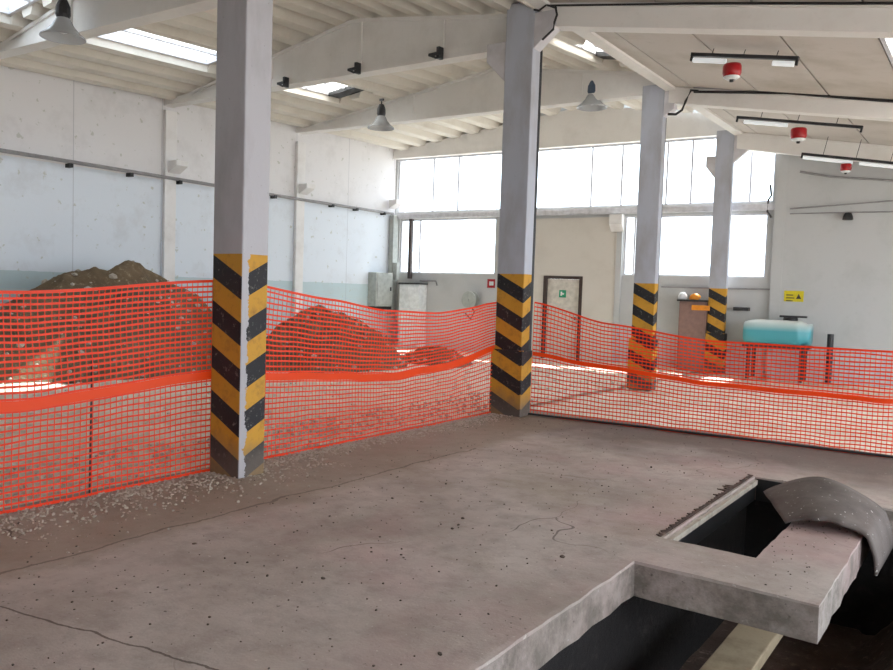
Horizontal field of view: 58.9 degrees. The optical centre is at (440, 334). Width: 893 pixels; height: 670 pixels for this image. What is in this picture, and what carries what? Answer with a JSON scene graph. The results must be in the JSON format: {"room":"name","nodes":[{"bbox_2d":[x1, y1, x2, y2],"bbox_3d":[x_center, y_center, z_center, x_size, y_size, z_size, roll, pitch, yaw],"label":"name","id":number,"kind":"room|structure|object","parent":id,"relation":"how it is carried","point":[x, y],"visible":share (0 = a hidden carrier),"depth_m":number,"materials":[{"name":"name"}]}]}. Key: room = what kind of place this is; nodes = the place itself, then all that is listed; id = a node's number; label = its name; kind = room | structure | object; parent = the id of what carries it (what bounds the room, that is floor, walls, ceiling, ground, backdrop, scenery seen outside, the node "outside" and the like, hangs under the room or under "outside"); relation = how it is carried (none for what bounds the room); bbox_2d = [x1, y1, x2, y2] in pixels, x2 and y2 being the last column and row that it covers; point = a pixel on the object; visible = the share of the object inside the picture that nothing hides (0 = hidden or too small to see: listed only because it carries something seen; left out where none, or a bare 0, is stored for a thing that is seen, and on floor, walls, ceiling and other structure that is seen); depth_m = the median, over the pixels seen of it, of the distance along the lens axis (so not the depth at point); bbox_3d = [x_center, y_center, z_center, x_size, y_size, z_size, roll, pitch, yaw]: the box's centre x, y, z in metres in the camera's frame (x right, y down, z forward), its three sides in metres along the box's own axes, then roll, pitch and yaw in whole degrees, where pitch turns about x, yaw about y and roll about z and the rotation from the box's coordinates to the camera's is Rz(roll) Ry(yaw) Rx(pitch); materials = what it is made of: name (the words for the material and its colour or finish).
{"room":"industrial warehouse","nodes":[
{"label":"industrial warehouse","id":0,"kind":"room"},
{"bbox_2d":[0,0,55,28],"bbox_3d":[-6.780,-4.294,6.185,8.960,0.900,9.100,4,4,35],"label":"ceiling","id":1,"kind":"structure","parent":0,"point":[6,21],"depth_m":11.03,"materials":[{"name":"paint"}]},
{"bbox_2d":[0,0,38,15],"bbox_3d":[-6.405,-4.573,9.749,1.250,0.327,2.750,4,4,35],"label":"window","id":2,"kind":"structure","parent":1,"relation":"attached to","point":[15,6],"depth_m":11.07,"materials":[{"name":"glass"}]},
{"bbox_2d":[0,0,404,336],"bbox_3d":[-7.049,-2.663,13.929,0.250,6.800,20.300,4,4,35],"label":"wall","id":3,"kind":"structure","parent":0,"point":[55,219],"depth_m":15.45,"materials":[{"name":"paint"}]},
{"bbox_2d":[161,110,176,284],"bbox_3d":[-5.483,-1.972,15.906,0.090,5.000,0.260,4,4,35],"label":"pilaster","id":4,"kind":"object","parent":3,"relation":"attached to","point":[169,117],"visible":0.56,"depth_m":15.81,"materials":[{"name":"white paint"}]},
{"bbox_2d":[168,160,187,173],"bbox_3d":[-5.251,-3.352,15.781,0.270,0.237,0.280,4,4,35],"label":"bracket","id":5,"kind":"object","parent":4,"relation":"attached to","point":[174,166],"visible":1,"depth_m":15.72,"materials":[{"name":"white paint"}]},
{"bbox_2d":[0,148,393,214],"bbox_3d":[-7.047,-3.065,13.545,0.150,0.185,19.700,4,4,35],"label":"pipe rail","id":6,"kind":"object","parent":3,"relation":"attached to","point":[69,163],"visible":0.92,"depth_m":15.38,"materials":[{"name":"grey metal"}]},
{"bbox_2d":[292,141,305,316],"bbox_3d":[-3.397,-2.068,18.827,0.090,5.000,0.260,4,4,35],"label":"pilaster","id":7,"kind":"object","parent":3,"relation":"attached to","point":[300,148],"visible":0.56,"depth_m":18.74,"materials":[{"name":"white paint"}]},
{"bbox_2d":[299,183,314,194],"bbox_3d":[-3.171,-3.448,18.693,0.270,0.237,0.280,4,4,35],"label":"bracket","id":8,"kind":"object","parent":7,"relation":"attached to","point":[305,188],"visible":1,"depth_m":18.62,"materials":[{"name":"white paint"}]},
{"bbox_2d":[368,272,392,308],"bbox_3d":[-1.617,-1.183,21.223,0.315,0.980,0.700,4,4,35],"label":"upper cabinet","id":9,"kind":"object","parent":3,"relation":"attached to","point":[380,285],"visible":0.98,"depth_m":21.01,"materials":[{"name":"metal"}]},
{"bbox_2d":[389,199,402,209],"bbox_3d":[-1.225,-3.537,21.419,0.270,0.237,0.280,4,4,35],"label":"bracket","id":10,"kind":"object","parent":3,"relation":"attached to","point":[394,204],"visible":1,"depth_m":21.35,"materials":[{"name":"white paint"}]},
{"bbox_2d":[0,0,541,97],"bbox_3d":[-3.073,-4.593,11.364,8.960,1.005,3.650,4,4,35],"label":"ceiling","id":11,"kind":"structure","parent":0,"point":[101,62],"depth_m":12.45,"materials":[{"name":"paint"}]},
{"bbox_2d":[0,0,216,59],"bbox_3d":[-4.116,-4.077,9.920,9.026,1.061,0.393,4,4,39],"label":"roof beam","id":12,"kind":"structure","parent":11,"relation":"attached to","point":[90,18],"depth_m":10.00,"materials":[{"name":"paint"}]},
{"bbox_2d":[39,0,85,44],"bbox_3d":[-4.730,-4.014,9.889,0.540,0.590,0.540,4,4,35],"label":"lamp","id":13,"kind":"object","parent":12,"relation":"hanging from","point":[61,30],"visible":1,"depth_m":9.84,"materials":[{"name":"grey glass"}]},
{"bbox_2d":[96,29,216,64],"bbox_3d":[-4.425,-4.788,12.753,0.970,0.351,2.350,4,4,35],"label":"window","id":14,"kind":"structure","parent":11,"relation":"attached to","point":[117,37],"depth_m":13.05,"materials":[{"name":"glass"}]},
{"bbox_2d":[164,14,506,107],"bbox_3d":[-2.164,-4.396,12.903,8.727,0.969,0.230,5,4,41],"label":"roof beam","id":15,"kind":"structure","parent":11,"relation":"attached to","point":[382,45],"depth_m":11.71,"materials":[{"name":"paint"}]},
{"bbox_2d":[277,77,288,87],"bbox_3d":[-2.617,-4.173,13.076,0.180,0.165,0.110,5,4,41],"label":"hook","id":16,"kind":"object","parent":15,"relation":"attached to","point":[285,82],"visible":1,"depth_m":13.02,"materials":[{"name":"metal"}]},
{"bbox_2d":[347,62,360,74],"bbox_3d":[-1.311,-4.016,11.928,0.180,0.165,0.110,5,4,41],"label":"hook","id":17,"kind":"object","parent":15,"relation":"attached to","point":[356,69],"visible":1,"depth_m":11.87,"materials":[{"name":"metal"}]},
{"bbox_2d":[428,46,443,59],"bbox_3d":[-0.071,-3.855,10.838,0.180,0.165,0.110,5,4,41],"label":"hook","id":18,"kind":"object","parent":15,"relation":"attached to","point":[438,54],"visible":1,"depth_m":10.78,"materials":[{"name":"metal"}]},
{"bbox_2d":[161,26,634,127],"bbox_3d":[-0.867,-4.898,14.432,8.960,1.115,3.920,4,4,35],"label":"ceiling","id":19,"kind":"structure","parent":0,"point":[298,107],"depth_m":15.72,"materials":[{"name":"paint"}]},
{"bbox_2d":[300,82,364,98],"bbox_3d":[-2.357,-5.052,15.632,0.970,0.365,2.050,4,4,35],"label":"window","id":20,"kind":"structure","parent":19,"relation":"attached to","point":[333,89],"depth_m":16.17,"materials":[{"name":"glass"}]},
{"bbox_2d":[367,98,393,130],"bbox_3d":[-1.201,-4.451,15.889,0.540,0.590,0.540,4,4,35],"label":"lamp","id":21,"kind":"object","parent":19,"relation":"hanging from","point":[380,123],"visible":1,"depth_m":15.82,"materials":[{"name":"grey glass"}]},
{"bbox_2d":[296,68,654,134],"bbox_3d":[0.173,-4.809,16.101,8.731,0.888,0.230,4,4,36],"label":"roof beam","id":22,"kind":"structure","parent":19,"relation":"attached to","point":[481,93],"depth_m":15.56,"materials":[{"name":"paint"}]},
{"bbox_2d":[577,81,606,111],"bbox_3d":[2.721,-4.375,14.188,0.540,0.590,0.540,4,4,35],"label":"lamp","id":23,"kind":"object","parent":22,"relation":"hanging from","point":[590,103],"visible":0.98,"depth_m":14.12,"materials":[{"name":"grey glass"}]},
{"bbox_2d":[574,40,615,59],"bbox_3d":[2.458,-4.588,12.424,0.630,0.392,1.800,4,4,35],"label":"skylight","id":24,"kind":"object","parent":19,"relation":"attached to","point":[587,46],"depth_m":12.88,"materials":[{"name":"glass"}]},
{"bbox_2d":[0,347,892,669],"bbox_3d":[-0.032,1.142,9.044,17.406,0.227,20.900,4,4,35],"label":"floor","id":25,"kind":"structure","parent":0,"point":[546,604],"depth_m":4.80,"materials":[{"name":"concrete"}]},
{"bbox_2d":[88,354,92,492],"bbox_3d":[-2.539,0.664,5.729,0.015,1.070,0.038,2,3,9],"label":"stake","id":26,"kind":"object","parent":25,"relation":"on","point":[91,402],"visible":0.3,"depth_m":5.73,"materials":[{"name":"metal"}]},
{"bbox_2d":[0,260,211,388],"bbox_3d":[-5.506,-0.309,13.642,2.828,1.982,6.670,4,4,35],"label":"heap","id":27,"kind":"object","parent":25,"relation":"on","point":[128,272],"visible":0.48,"depth_m":12.75,"materials":[{"name":"soil"}]},
{"bbox_2d":[210,0,272,478],"bbox_3d":[-1.603,-1.412,6.375,0.360,5.200,0.270,4,4,35],"label":"concrete pillar","id":28,"kind":"structure","parent":25,"relation":"on","point":[244,27],"depth_m":6.30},
{"bbox_2d":[0,280,212,513],"bbox_3d":[-3.118,0.401,4.744,0.083,1.574,4.367,4,4,35],"label":"safety net","id":29,"kind":"object","parent":28,"relation":"attached to","point":[17,405],"visible":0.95,"depth_m":5.69,"materials":[{"name":"orange plastic"}]},
{"bbox_2d":[0,392,536,552],"bbox_3d":[-1.115,1.078,7.657,2.491,0.054,9.226,4,4,35],"label":"gravel strip","id":30,"kind":"object","parent":25,"relation":"on","point":[127,490],"visible":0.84,"depth_m":6.66,"materials":[{"name":"gravel"}]},
{"bbox_2d":[0,347,673,500],"bbox_3d":[-2.265,0.749,13.207,8.031,0.112,14.576,4,4,35],"label":"gravel","id":31,"kind":"object","parent":25,"relation":"on","point":[185,386],"visible":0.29,"depth_m":9.80,"materials":[{"name":"gravel"}]},
{"bbox_2d":[266,305,408,372],"bbox_3d":[-2.286,0.034,15.963,3.597,1.282,4.596,4,4,35],"label":"heap","id":32,"kind":"object","parent":25,"relation":"on","point":[323,306],"visible":0.44,"depth_m":15.01,"materials":[{"name":"soil"}]},
{"bbox_2d":[386,215,398,343],"bbox_3d":[-1.336,-1.466,21.708,0.140,3.610,0.240,4,4,32],"label":"column","id":33,"kind":"structure","parent":25,"relation":"on","point":[394,222],"depth_m":21.61,"materials":[{"name":"white paint"}]},
{"bbox_2d":[393,263,398,279],"bbox_3d":[-1.233,-1.744,21.587,0.130,0.462,0.120,4,4,32],"label":"junction box","id":34,"kind":"object","parent":33,"relation":"attached to","point":[395,265],"visible":1,"depth_m":21.54,"materials":[{"name":"grey metal"}]},
{"bbox_2d":[398,282,427,348],"bbox_3d":[-0.776,-0.521,21.302,0.686,1.766,0.400,4,4,32],"label":"tall cabinet","id":35,"kind":"object","parent":25,"relation":"on","point":[412,296],"visible":0.59,"depth_m":21.13,"materials":[{"name":"white metal"}]},
{"bbox_2d":[6,417,848,669],"bbox_3d":[0.396,1.242,5.727,4.365,0.024,7.799,4,4,35],"label":"crumbs","id":36,"kind":"object","parent":25,"relation":"on","point":[561,556],"visible":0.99,"depth_m":4.93,"materials":[{"name":"grey concrete"}]},
{"bbox_2d":[401,345,472,367],"bbox_3d":[-0.126,0.428,17.138,2.070,0.450,2.070,4,4,35],"label":"heap","id":37,"kind":"object","parent":25,"relation":"on","point":[426,348],"visible":0.36,"depth_m":16.68,"materials":[{"name":"soil"}]},
{"bbox_2d":[487,2,559,416],"bbox_3d":[0.967,-1.531,9.988,0.975,5.200,0.260,4,4,35],"label":"concrete pillar","id":38,"kind":"structure","parent":25,"relation":"on","point":[516,60],"depth_m":9.90,"materials":[{"name":"paint"}]},
{"bbox_2d":[264,286,495,458],"bbox_3d":[-0.544,0.267,8.385,0.084,1.599,4.327,4,4,36],"label":"safety net","id":39,"kind":"object","parent":38,"relation":"attached to","point":[277,376],"visible":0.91,"depth_m":8.14,"materials":[{"name":"orange plastic"}]},
{"bbox_2d":[529,50,542,349],"bbox_3d":[1.173,-1.268,10.058,0.063,4.620,0.063,4,4,35],"label":"downpipe","id":40,"kind":"object","parent":38,"relation":"attached to","point":[541,52],"visible":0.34,"depth_m":10.01,"materials":[{"name":"metal"}]},
{"bbox_2d":[530,302,892,457],"bbox_3d":[3.541,0.460,8.614,5.586,1.455,0.076,4,4,31],"label":"safety net","id":41,"kind":"object","parent":38,"relation":"attached to","point":[884,402],"visible":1,"depth_m":8.89,"materials":[{"name":"orange plastic"}]},
{"bbox_2d":[676,299,708,370],"bbox_3d":[5.540,0.007,17.387,0.648,1.558,0.440,4,4,32],"label":"cabinet","id":42,"kind":"object","parent":25,"relation":"on","point":[692,323],"visible":0.62,"depth_m":17.18,"materials":[{"name":"paint"}]},
{"bbox_2d":[678,292,686,299],"bbox_3d":[5.340,-0.867,17.466,0.212,0.160,0.209,4,4,35],"label":"helmet","id":43,"kind":"object","parent":42,"relation":"on","point":[682,295],"visible":0.85,"depth_m":17.40,"materials":[{"name":"white plastic"}]},
{"bbox_2d":[689,293,700,299],"bbox_3d":[5.578,-0.842,17.337,0.253,0.140,0.246,4,4,35],"label":"helmet","id":44,"kind":"object","parent":42,"relation":"on","point":[694,296],"visible":1,"depth_m":17.25,"materials":[{"name":"orange plastic"}]},
{"bbox_2d":[691,305,709,310],"bbox_3d":[5.598,-0.586,17.033,0.380,0.110,0.055,4,4,32],"label":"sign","id":45,"kind":"object","parent":42,"relation":"hanging from","point":[694,307],"visible":1,"depth_m":17.00,"materials":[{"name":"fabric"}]},
{"bbox_2d":[656,474,752,536],"bbox_3d":[2.059,1.273,6.099,0.103,0.007,2.312,4,4,35],"label":"strip","id":46,"kind":"object","parent":25,"relation":"on","point":[730,487],"visible":1,"depth_m":5.94,"materials":[{"name":"soil"}]},
{"bbox_2d":[528,413,892,457],"bbox_3d":[3.504,1.160,8.641,5.585,0.033,0.060,4,4,31],"label":"cable","id":47,"kind":"object","parent":25,"relation":"on","point":[534,414],"visible":1,"depth_m":8.86,"materials":[{"name":"black rubber"}]},
{"bbox_2d":[763,477,892,575],"bbox_3d":[2.707,1.317,5.692,0.914,0.452,0.746,4,4,35],"label":"sheet","id":48,"kind":"object","parent":25,"relation":"on","point":[806,498],"visible":1,"depth_m":5.61,"materials":[{"name":"grey metal"}]},
{"bbox_2d":[313,66,693,150],"bbox_3d":[1.431,-5.134,17.638,8.960,0.976,3.980,4,4,35],"label":"ceiling","id":49,"kind":"structure","parent":0,"point":[403,136],"depth_m":19.48,"materials":[{"name":"paint"}]},
{"bbox_2d":[393,107,724,159],"bbox_3d":[2.554,-5.003,19.255,8.959,0.896,0.140,4,4,32],"label":"roof beam","id":50,"kind":"structure","parent":49,"relation":"attached to","point":[575,128],"depth_m":18.72,"materials":[{"name":"paint"}]},
{"bbox_2d":[395,105,777,376],"bbox_3d":[3.031,-2.835,19.250,10.002,7.200,0.220,4,4,32],"label":"wall","id":51,"kind":"structure","parent":0,"point":[447,296],"depth_m":18.35,"materials":[{"name":"grey paint"}]},
{"bbox_2d":[407,219,413,278],"bbox_3d":[-0.827,-2.338,21.465,0.090,1.610,0.095,4,4,32],"label":"pipe","id":52,"kind":"object","parent":51,"relation":"attached to","point":[411,221],"visible":1,"depth_m":21.43,"materials":[{"name":"metal"}]},
{"bbox_2d":[419,280,437,285],"bbox_3d":[-0.332,-1.396,21.183,0.567,0.146,0.040,4,4,32],"label":"pipe","id":53,"kind":"object","parent":51,"relation":"attached to","point":[419,280],"visible":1,"depth_m":21.15,"materials":[{"name":"grey metal"}]},
{"bbox_2d":[400,218,495,274],"bbox_3d":[0.155,-2.356,21.007,2.986,1.460,0.030,4,4,32],"label":"window","id":54,"kind":"structure","parent":51,"relation":"in","point":[420,220],"depth_m":21.33,"materials":[{"name":"paint"}]},
{"bbox_2d":[461,291,478,318],"bbox_3d":[0.782,-0.756,20.422,0.440,0.740,0.279,4,4,35],"label":"hose reel","id":55,"kind":"object","parent":51,"relation":"attached to","point":[469,299],"visible":0.91,"depth_m":20.32,"materials":[{"name":"metal"}]},
{"bbox_2d":[487,279,494,287],"bbox_3d":[1.285,-1.320,20.249,0.227,0.225,0.008,4,4,32],"label":"fire sign","id":56,"kind":"object","parent":51,"relation":"attached to","point":[490,282],"visible":1,"depth_m":20.25,"materials":[{"name":"red plastic"}]},
{"bbox_2d":[540,276,582,360],"bbox_3d":[2.962,-0.419,19.277,1.012,2.030,0.155,4,4,32],"label":"door","id":57,"kind":"structure","parent":51,"relation":"in","point":[572,303],"depth_m":19.26,"materials":[{"name":"beige paint"}]},
{"bbox_2d":[559,290,565,297],"bbox_3d":[2.959,-1.003,19.237,0.180,0.180,0.009,4,4,32],"label":"safety sign","id":58,"kind":"object","parent":57,"relation":"attached to","point":[562,293],"visible":1,"depth_m":19.23,"materials":[{"name":"green plastic"}]},
{"bbox_2d":[531,217,616,361],"bbox_3d":[3.006,-1.103,19.178,2.556,3.450,0.035,4,4,32],"label":"wall","id":59,"kind":"structure","parent":51,"relation":"attached to","point":[585,247],"depth_m":18.88,"materials":[{"name":"beige paint"}]},
{"bbox_2d":[394,204,774,218],"bbox_3d":[2.911,-2.968,19.137,9.902,0.130,0.090,4,4,32],"label":"trim","id":60,"kind":"structure","parent":51,"relation":"attached to","point":[742,207],"depth_m":18.70,"materials":[{"name":"paint"}]},
{"bbox_2d":[398,137,776,212],"bbox_3d":[2.958,-3.808,19.219,9.701,1.460,0.030,4,4,32],"label":"window","id":61,"kind":"structure","parent":51,"relation":"in","point":[710,138],"depth_m":18.63,"materials":[{"name":"paint"}]},
{"bbox_2d":[612,232,622,362],"bbox_3d":[4.127,-1.037,18.459,0.130,3.470,0.078,4,4,32],"label":"pilaster","id":62,"kind":"object","parent":51,"relation":"attached to","point":[619,244],"visible":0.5,"depth_m":18.42,"materials":[{"name":"grey paint"}]},
{"bbox_2d":[609,214,623,231],"bbox_3d":[4.066,-2.593,18.298,0.300,0.390,0.160,4,4,32],"label":"bracket","id":63,"kind":"object","parent":62,"relation":"attached to","point":[616,221],"visible":1,"depth_m":18.25,"materials":[{"name":"white paint"}]},
{"bbox_2d":[623,213,768,277],"bbox_3d":[5.618,-1.990,17.638,3.137,1.380,0.030,4,4,32],"label":"window","id":64,"kind":"structure","parent":51,"relation":"in","point":[626,217],"depth_m":17.75,"materials":[{"name":"paint"}]},
{"bbox_2d":[661,286,769,289],"bbox_3d":[6.038,-1.023,17.265,2.452,0.036,0.036,4,4,32],"label":"pipe","id":65,"kind":"object","parent":51,"relation":"attached to","point":[661,286],"visible":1,"depth_m":17.37,"materials":[{"name":"grey metal"}]},
{"bbox_2d":[733,307,749,310],"bbox_3d":[6.453,-0.558,16.965,0.312,0.074,0.198,4,4,32],"label":"wall shelf","id":66,"kind":"object","parent":51,"relation":"attached to","point":[734,308],"visible":1,"depth_m":16.88,"materials":[{"name":"metal"}]},
{"bbox_2d":[766,184,772,217],"bbox_3d":[6.926,-2.812,16.628,0.126,0.709,0.044,4,4,32],"label":"cable","id":67,"kind":"object","parent":51,"relation":"attached to","point":[770,185],"visible":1,"depth_m":16.62,"materials":[{"name":"metal"}]},
{"bbox_2d":[765,154,787,377],"bbox_3d":[7.069,-1.628,16.587,0.210,5.050,0.128,4,4,32],"label":"pilaster","id":68,"kind":"object","parent":51,"relation":"attached to","point":[782,160],"visible":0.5,"depth_m":16.52,"materials":[{"name":"grey paint"}]},
{"bbox_2d":[531,372,892,454],"bbox_3d":[7.213,1.181,11.892,10.100,0.030,9.050,4,4,35],"label":"floor","id":69,"kind":"structure","parent":0,"point":[689,375],"depth_m":11.57,"materials":[{"name":"beige concrete"}]},
{"bbox_2d":[626,85,676,390],"bbox_3d":[3.623,-1.645,13.557,0.600,5.200,0.220,4,4,35],"label":"concrete pillar","id":70,"kind":"structure","parent":69,"relation":"on","point":[656,107],"depth_m":13.51,"materials":[{"name":"paint"}]},
{"bbox_2d":[656,118,666,330],"bbox_3d":[3.767,-1.559,13.630,0.044,4.970,0.044,4,4,35],"label":"downpipe","id":71,"kind":"object","parent":70,"relation":"attached to","point":[666,118],"visible":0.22,"depth_m":13.60,"materials":[{"name":"metal"}]},
{"bbox_2d":[704,130,748,372],"bbox_3d":[6.085,-1.753,16.910,0.990,5.200,0.180,4,4,35],"label":"concrete pillar","id":72,"kind":"structure","parent":69,"relation":"on","point":[721,166],"depth_m":16.91,"materials":[{"name":"paint"}]},
{"bbox_2d":[742,315,812,382],"bbox_3d":[6.832,0.249,16.055,1.227,1.307,0.857,4,4,32],"label":"tank","id":73,"kind":"object","parent":69,"relation":"on","point":[787,331],"visible":0.85,"depth_m":15.73,"materials":[{"name":"plastic"}]},
{"bbox_2d":[825,334,833,382],"bbox_3d":[7.737,0.466,15.738,0.116,0.969,0.116,4,4,35],"label":"post","id":74,"kind":"object","parent":69,"relation":"on","point":[830,337],"visible":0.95,"depth_m":15.70,"materials":[{"name":"metal"}]},
{"bbox_2d":[538,500,892,669],"bbox_3d":[2.362,2.144,3.833,3.950,1.045,6.050,4,4,35],"label":"pit","id":75,"kind":"structure","parent":0,"point":[640,633],"depth_m":5.87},
{"bbox_2d":[668,480,757,540],"bbox_3d":[2.115,1.332,6.054,0.038,0.040,2.320,4,4,35],"label":"trim","id":76,"kind":"structure","parent":75,"relation":"attached to","point":[686,530],"depth_m":5.92,"materials":[{"name":"stone"}]},
{"bbox_2d":[679,479,780,544],"bbox_3d":[2.337,1.413,5.908,0.558,0.190,2.296,4,4,35],"label":"trim","id":77,"kind":"structure","parent":75,"relation":"attached to","point":[694,537],"depth_m":6.33,"materials":[{"name":"black metal"}]},
{"bbox_2d":[547,0,892,145],"bbox_3d":[4.033,-3.030,5.942,9.100,1.814,21.200,4,4,35],"label":"ceiling","id":78,"kind":"structure","parent":0,"point":[834,66],"depth_m":10.78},
{"bbox_2d":[524,0,742,134],"bbox_3d":[0.555,-4.412,8.688,0.320,0.930,21.700,4,4,35],"label":"beam","id":79,"kind":"structure","parent":78,"relation":"attached to","point":[593,38],"depth_m":11.88,"materials":[{"name":"paint"}]},
{"bbox_2d":[542,2,892,37],"bbox_3d":[4.918,-2.833,7.136,9.000,1.890,0.260,4,4,35],"label":"roof beam","id":80,"kind":"structure","parent":78,"relation":"attached to","point":[850,21],"depth_m":8.35,"materials":[{"name":"paint"}]},
{"bbox_2d":[533,4,557,39],"bbox_3d":[1.257,-3.771,9.524,0.339,0.424,0.046,4,4,35],"label":"cable bundle","id":81,"kind":"object","parent":80,"relation":"attached to","point":[544,6],"visible":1,"depth_m":9.46,"materials":[{"name":"black rubber"}]},
{"bbox_2d":[548,2,892,6],"bbox_3d":[3.629,-3.290,7.869,5.804,1.044,0.024,4,4,35],"label":"cable","id":82,"kind":"object","parent":80,"relation":"attached to","point":[685,3],"visible":1,"depth_m":8.21,"materials":[{"name":"black rubber"}]},
{"bbox_2d":[690,49,799,66],"bbox_3d":[3.803,-3.484,9.963,1.338,0.365,0.064,4,4,35],"label":"tube light","id":83,"kind":"object","parent":78,"relation":"hanging from","point":[789,61],"visible":0.98,"depth_m":9.94,"materials":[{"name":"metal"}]},
{"bbox_2d":[722,62,741,81],"bbox_3d":[3.691,-3.319,10.024,0.230,0.224,0.230,4,4,35],"label":"fire alarm","id":84,"kind":"object","parent":83,"relation":"hanging from","point":[731,71],"visible":1,"depth_m":9.94,"materials":[{"name":"red plastic"}]},
{"bbox_2d":[668,87,892,121],"bbox_3d":[7.503,-2.958,10.756,9.000,1.880,0.260,4,4,35],"label":"roof beam","id":85,"kind":"structure","parent":78,"relation":"attached to","point":[771,103],"depth_m":12.16,"materials":[{"name":"paint"}]},
{"bbox_2d":[668,89,697,115],"bbox_3d":[3.994,-3.837,13.042,0.511,0.400,0.052,5,4,40],"label":"cable bundle","id":86,"kind":"object","parent":85,"relation":"attached to","point":[691,90],"visible":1,"depth_m":13.03,"materials":[{"name":"black rubber"}]},
{"bbox_2d":[693,87,719,88],"bbox_3d":[6.328,-3.418,11.346,5.457,0.983,0.044,4,4,35],"label":"pipe","id":87,"kind":"object","parent":85,"relation":"attached to","point":[693,87],"visible":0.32,"depth_m":12.80,"materials":[{"name":"grey metal"}]},
{"bbox_2d":[694,90,892,102],"bbox_3d":[6.337,-3.343,11.367,5.457,0.992,0.042,4,4,35],"label":"cable conduit","id":88,"kind":"object","parent":85,"relation":"attached to","point":[699,91],"visible":1,"depth_m":11.98,"materials":[{"name":"black plastic"}]},
{"bbox_2d":[736,112,863,132],"bbox_3d":[6.018,-3.595,13.357,2.018,0.513,0.064,4,4,35],"label":"tube light","id":89,"kind":"object","parent":78,"relation":"hanging from","point":[747,120],"visible":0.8,"depth_m":13.46,"materials":[{"name":"metal"}]},
{"bbox_2d":[790,127,806,143],"bbox_3d":[6.032,-3.356,13.330,0.260,0.254,0.260,4,4,35],"label":"fire alarm","id":90,"kind":"object","parent":89,"relation":"hanging from","point":[797,134],"visible":1,"depth_m":13.24,"materials":[{"name":"red plastic"}]},
{"bbox_2d":[737,132,892,164],"bbox_3d":[9.913,-3.029,14.134,9.000,1.960,0.260,4,4,35],"label":"roof beam","id":91,"kind":"structure","parent":78,"relation":"attached to","point":[774,144],"depth_m":15.78,"materials":[{"name":"paint"}]},
{"bbox_2d":[801,138,892,168],"bbox_3d":[7.776,-3.397,14.812,1.918,0.724,0.064,4,4,35],"label":"tube light","id":92,"kind":"object","parent":78,"relation":"hanging from","point":[807,155],"visible":1,"depth_m":14.89,"materials":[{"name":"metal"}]},
{"bbox_2d":[840,163,851,173],"bbox_3d":[7.633,-3.127,14.898,0.200,0.195,0.200,4,4,35],"label":"fire alarm","id":93,"kind":"object","parent":92,"relation":"hanging from","point":[845,168],"visible":1,"depth_m":14.83,"materials":[{"name":"red plastic"}]},
{"bbox_2d":[880,38,892,65],"bbox_3d":[5.765,-3.231,9.124,1.090,0.395,3.440,4,4,35],"label":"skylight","id":94,"kind":"structure","parent":78,"relation":"attached to","point":[887,43],"depth_m":8.85,"materials":[{"name":"glass"}]},
{"bbox_2d":[680,620,892,669],"bbox_3d":[2.286,2.155,3.857,3.900,0.990,5.900,4,4,35],"label":"floor","id":95,"kind":"structure","parent":0,"point":[839,647],"depth_m":6.04,"materials":[{"name":"soil"}]},
{"bbox_2d":[700,623,782,669],"bbox_3d":[1.406,1.926,4.170,0.240,0.080,3.200,4,4,35],"label":"plank","id":96,"kind":"object","parent":95,"relation":"on","point":[746,647],"visible":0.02,"depth_m":4.70,"materials":[{"name":"brown wood"}]},
{"bbox_2d":[776,155,892,387],"bbox_3d":[10.720,-2.316,14.439,8.168,7.200,0.340,4,4,32],"label":"wall","id":97,"kind":"structure","parent":0,"point":[843,269],"depth_m":15.93,"materials":[{"name":"grey paint"}]},
{"bbox_2d":[784,291,803,301],"bbox_3d":[7.319,-0.804,16.389,0.376,0.227,0.012,4,4,32],"label":"warning sign","id":98,"kind":"object","parent":97,"relation":"attached to","point":[789,296],"visible":1,"depth_m":16.39,"materials":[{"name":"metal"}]},
{"bbox_2d":[790,211,892,213],"bbox_3d":[8.009,-2.454,15.853,1.859,0.031,0.024,4,4,32],"label":"cable","id":99,"kind":"object","parent":97,"relation":"attached to","point":[869,211],"visible":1,"depth_m":15.80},
{"bbox_2d":[800,171,892,181],"bbox_3d":[8.079,-3.176,15.784,1.687,0.302,0.044,4,4,32],"label":"conduit","id":100,"kind":"object","parent":97,"relation":"attached to","point":[805,172],"visible":1,"depth_m":15.75,"materials":[{"name":"grey metal"}]},
{"bbox_2d":[842,212,852,219],"bbox_3d":[8.106,-2.365,15.737,0.200,0.150,0.200,4,4,35],"label":"wall lamp","id":101,"kind":"object","parent":97,"relation":"attached to","point":[847,216],"visible":1,"depth_m":15.67,"materials":[{"name":"black plastic"}]},
{"bbox_3d":[7.298,-2.291,16.440,0.225,2.497,0.052,4,4,35],"label":"conduit","id":102,"kind":"object","parent":97,"relation":"attached to","visible":0},
{"bbox_2d":[790,200,892,208],"bbox_3d":[8.007,-2.611,15.849,1.854,0.134,0.028,4,4,32],"label":"cable","id":103,"kind":"object","parent":102,"relation":"attached to","point":[887,200],"visible":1,"depth_m":15.82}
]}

